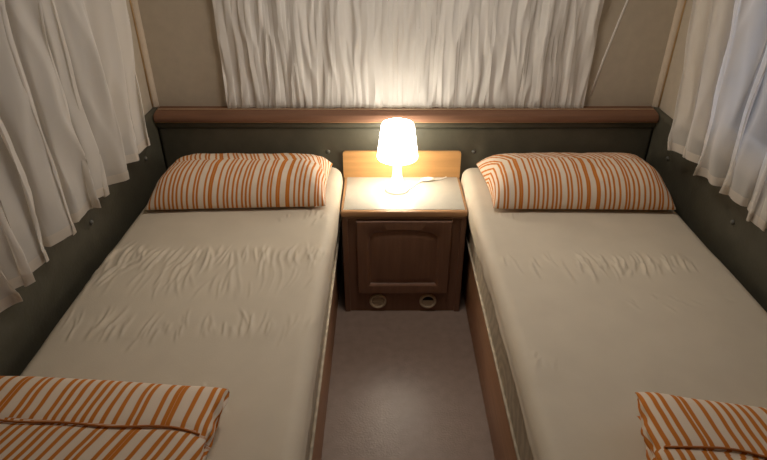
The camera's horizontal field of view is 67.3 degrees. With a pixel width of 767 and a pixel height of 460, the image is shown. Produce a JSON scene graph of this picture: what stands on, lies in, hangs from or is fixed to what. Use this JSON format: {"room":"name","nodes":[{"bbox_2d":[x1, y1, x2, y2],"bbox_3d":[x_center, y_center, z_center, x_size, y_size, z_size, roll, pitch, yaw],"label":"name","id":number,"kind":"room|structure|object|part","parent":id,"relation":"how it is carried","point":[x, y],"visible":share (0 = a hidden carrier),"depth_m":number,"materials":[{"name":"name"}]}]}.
{"room":"caravan bedroom","nodes":[
{"label":"caravan bedroom","id":0,"kind":"room"},
{"bbox_2d":[126,0,152,115],"bbox_3d":[-0.980,0.324,0.647,0.030,1.950,3.975,0,31,0],"label":"wall","id":1,"kind":"structure","parent":0,"point":[139,69],"depth_m":2.28,"materials":[{"name":"beige paint"}]},
{"bbox_2d":[0,107,166,375],"bbox_3d":[-0.953,0.344,1.454,0.022,0.485,2.538,0,31,0],"label":"wall panel","id":2,"kind":"object","parent":1,"relation":"attached to","point":[25,325],"visible":0.39,"depth_m":1.76,"materials":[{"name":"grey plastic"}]},
{"bbox_2d":[137,0,677,260],"bbox_3d":[0.092,-0.692,2.338,2.115,1.950,0.030,0,31,0],"label":"wall","id":3,"kind":"structure","parent":0,"point":[180,35],"depth_m":2.31,"materials":[{"name":"beige paint"}]},
{"bbox_2d":[129,0,158,106],"bbox_3d":[-0.954,-1.016,2.114,0.022,1.164,0.019,0,31,0],"label":"trim","id":4,"kind":"structure","parent":3,"relation":"attached to","point":[135,6],"depth_m":2.29,"materials":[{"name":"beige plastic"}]},
{"bbox_2d":[156,123,655,205],"bbox_3d":[0.092,-0.274,2.521,2.067,0.444,0.067,0,31,0],"label":"headboard","id":5,"kind":"object","parent":3,"relation":"attached to","point":[476,142],"visible":0.35,"depth_m":2.42,"materials":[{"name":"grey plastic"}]},
{"bbox_2d":[343,151,460,182],"bbox_3d":[0.079,-0.257,2.481,0.501,0.178,0.010,0,31,0],"label":"board","id":6,"kind":"object","parent":5,"relation":"attached to","point":[355,163],"visible":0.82,"depth_m":2.46,"materials":[{"name":"brown wood"}]},
{"bbox_2d":[153,106,658,122],"bbox_3d":[0.092,-0.480,2.391,2.063,0.044,0.094,0,31,0],"label":"shelf","id":7,"kind":"object","parent":3,"relation":"attached to","point":[163,114],"visible":0.94,"depth_m":2.36,"materials":[{"name":"brown wood"}]},
{"bbox_2d":[212,0,603,108],"bbox_3d":[0.092,-0.793,2.222,1.482,0.668,0.041,0,31,0],"label":"curtain","id":8,"kind":"object","parent":3,"relation":"hanging from","point":[276,54],"visible":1,"depth_m":2.28,"materials":[{"name":"white fabric"}]},
{"bbox_2d":[589,0,628,95],"bbox_3d":[0.921,-0.825,2.239,0.127,0.622,0.004,0,31,0],"label":"trim","id":9,"kind":"structure","parent":3,"relation":"attached to","point":[626,2],"depth_m":2.29,"materials":[{"name":"white plastic"}]},
{"bbox_2d":[652,0,686,106],"bbox_3d":[1.139,-1.016,2.114,0.022,1.164,0.019,0,31,0],"label":"trim","id":10,"kind":"structure","parent":3,"relation":"attached to","point":[680,3],"depth_m":2.29,"materials":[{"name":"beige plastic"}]},
{"bbox_2d":[321,261,494,459],"bbox_3d":[0.092,1.185,1.146,2.215,0.040,4.045,0,31,0],"label":"floor","id":11,"kind":"structure","parent":0,"point":[404,384],"depth_m":2.10,"materials":[{"name":"beige carpet"}]},
{"bbox_2d":[312,238,341,459],"bbox_3d":[-0.553,0.588,1.806,0.706,0.304,2.050,0,31,0],"label":"bed","id":12,"kind":"object","parent":11,"relation":"on","point":[321,417],"visible":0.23,"depth_m":2.06,"materials":[{"name":"brown wood"}]},
{"bbox_2d":[305,211,341,459],"bbox_3d":[-0.540,0.356,1.668,0.716,0.233,2.036,0,31,0],"label":"mattress","id":13,"kind":"object","parent":12,"relation":"on","point":[317,387],"visible":0.07,"depth_m":1.74,"materials":[{"name":"beige fabric"}]},
{"bbox_2d":[20,167,342,459],"bbox_3d":[-0.542,0.295,1.631,0.740,0.146,2.052,0,31,0],"label":"sheet","id":14,"kind":"object","parent":13,"relation":"on","point":[234,300],"visible":0.68,"depth_m":1.60,"materials":[{"name":"beige fabric"}]},
{"bbox_2d":[0,376,229,459],"bbox_3d":[-0.625,0.498,1.065,0.553,0.102,0.560,2,31,4],"label":"duvet","id":15,"kind":"object","parent":14,"relation":"on","point":[42,418],"visible":1,"depth_m":1.17,"materials":[{"name":"orange fabric"}]},
{"bbox_2d":[145,153,331,209],"bbox_3d":[-0.542,-0.227,2.249,0.660,0.132,0.420,0,31,0],"label":"pillow","id":16,"kind":"object","parent":14,"relation":"on","point":[199,180],"visible":1,"depth_m":2.11,"materials":[{"name":"orange fabric"}]},
{"bbox_2d":[341,177,467,310],"bbox_3d":[0.081,0.064,2.488,0.494,0.499,0.307,0,31,0],"label":"nightstand","id":17,"kind":"object","parent":11,"relation":"on","point":[405,251],"visible":1,"depth_m":2.35,"materials":[{"name":"brown wood"}]},
{"bbox_2d":[369,294,385,307],"bbox_3d":[-0.024,0.305,2.467,0.073,0.073,0.010,0,31,0],"label":"air vent","id":18,"kind":"object","parent":17,"relation":"attached to","point":[375,300],"depth_m":2.47,"materials":[{"name":"beige plastic"}]},
{"bbox_3d":[0.081,0.114,2.347,0.269,0.255,0.006,0,31,0],"label":"raised panel","id":19,"kind":"part","parent":17,"relation":"part of","materials":[{"name":"brown wood"}]},
{"bbox_3d":[0.082,0.113,2.348,0.377,0.351,0.016,0,31,0],"label":"door","id":20,"kind":"part","parent":17,"relation":"part of","materials":[{"name":"brown wood"}]},
{"bbox_3d":[0.081,-0.050,2.253,0.488,0.011,0.014,0,31,0],"label":"cornice","id":21,"kind":"part","parent":17,"relation":"part of","materials":[{"name":"brown wood"}]},
{"bbox_2d":[377,118,446,194],"bbox_3d":[0.107,-0.322,2.360,0.164,0.294,0.312,26,40,36],"label":"table lamp","id":22,"kind":"object","parent":17,"relation":"on","point":[397,147],"visible":1,"depth_m":2.24,"materials":[{"name":"white plastic"}]},
{"bbox_3d":[0.056,-0.356,2.277,0.164,0.148,0.164,0,31,0],"label":"lamp shade","id":23,"kind":"part","parent":22,"relation":"part of","materials":[{"name":"white fabric"}]},
{"bbox_2d":[420,177,433,181],"bbox_3d":[0.186,-0.216,2.451,0.058,0.018,0.023,-5,31,-9],"label":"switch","id":24,"kind":"object","parent":22,"relation":"attached to","point":[425,179],"depth_m":2.44,"materials":[{"name":"white plastic"}]},
{"bbox_3d":[0.179,-0.205,2.443,0.205,0.008,0.032,-19,36,-29],"label":"cord","id":25,"kind":"part","parent":22,"relation":"part of","materials":[{"name":"white plastic"}]},
{"bbox_2d":[419,294,435,307],"bbox_3d":[0.190,0.305,2.467,0.073,0.073,0.010,0,31,0],"label":"air vent","id":26,"kind":"object","parent":17,"relation":"attached to","point":[425,300],"depth_m":2.47,"materials":[{"name":"beige plastic"}]},
{"bbox_2d":[461,237,516,459],"bbox_3d":[0.725,0.588,1.806,0.734,0.304,2.050,0,31,0],"label":"bed","id":27,"kind":"object","parent":11,"relation":"on","point":[499,428],"visible":0.06,"depth_m":2.00,"materials":[{"name":"brown wood"}]},
{"bbox_2d":[465,218,532,459],"bbox_3d":[0.712,0.356,1.668,0.744,0.233,2.036,0,31,0],"label":"mattress","id":28,"kind":"object","parent":27,"relation":"on","point":[507,385],"visible":0.06,"depth_m":1.68,"materials":[{"name":"beige fabric"}]},
{"bbox_2d":[461,168,766,459],"bbox_3d":[0.714,0.295,1.631,0.768,0.146,2.052,0,31,0],"label":"sheet","id":29,"kind":"object","parent":28,"relation":"on","point":[595,309],"visible":0.74,"depth_m":1.59,"materials":[{"name":"beige fabric"}]},
{"bbox_2d":[476,152,675,209],"bbox_3d":[0.729,-0.225,2.239,0.674,0.139,0.430,0,31,0],"label":"pillow","id":30,"kind":"object","parent":29,"relation":"on","point":[549,180],"visible":1,"depth_m":2.10,"materials":[{"name":"orange fabric"}]},
{"bbox_2d":[635,392,766,459],"bbox_3d":[0.754,0.534,1.006,0.520,0.101,0.548,6,31,9],"label":"duvet","id":31,"kind":"object","parent":29,"relation":"on","point":[673,427],"visible":1,"depth_m":1.15,"materials":[{"name":"orange fabric"}]},
{"bbox_2d":[658,0,692,118],"bbox_3d":[1.165,0.324,0.647,0.030,1.950,3.975,0,31,0],"label":"wall","id":32,"kind":"structure","parent":0,"point":[670,93],"depth_m":2.26,"materials":[{"name":"beige paint"}]},
{"bbox_2d":[645,107,766,311],"bbox_3d":[1.138,0.344,1.454,0.022,0.485,2.538,0,31,0],"label":"wall panel","id":33,"kind":"object","parent":32,"relation":"attached to","point":[719,222],"visible":0.41,"depth_m":1.97,"materials":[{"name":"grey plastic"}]},
{"bbox_2d":[667,0,766,231],"bbox_3d":[1.066,-0.361,1.460,0.090,0.764,1.339,0,31,0],"label":"curtain","id":34,"kind":"object","parent":32,"relation":"hanging from","point":[719,124],"visible":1,"depth_m":1.77,"materials":[{"name":"white fabric"}]},
{"bbox_3d":[-0.895,-0.662,1.201,0.024,0.020,1.540,0,31,0],"label":"trim","id":35,"kind":"structure","parent":0,"visible":0},
{"bbox_2d":[0,0,149,312],"bbox_3d":[-0.885,-0.355,1.455,0.118,0.769,1.336,0,31,0],"label":"curtain","id":36,"kind":"object","parent":35,"relation":"hanging from","point":[72,119],"visible":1,"depth_m":1.54,"materials":[{"name":"white fabric"}]}
]}

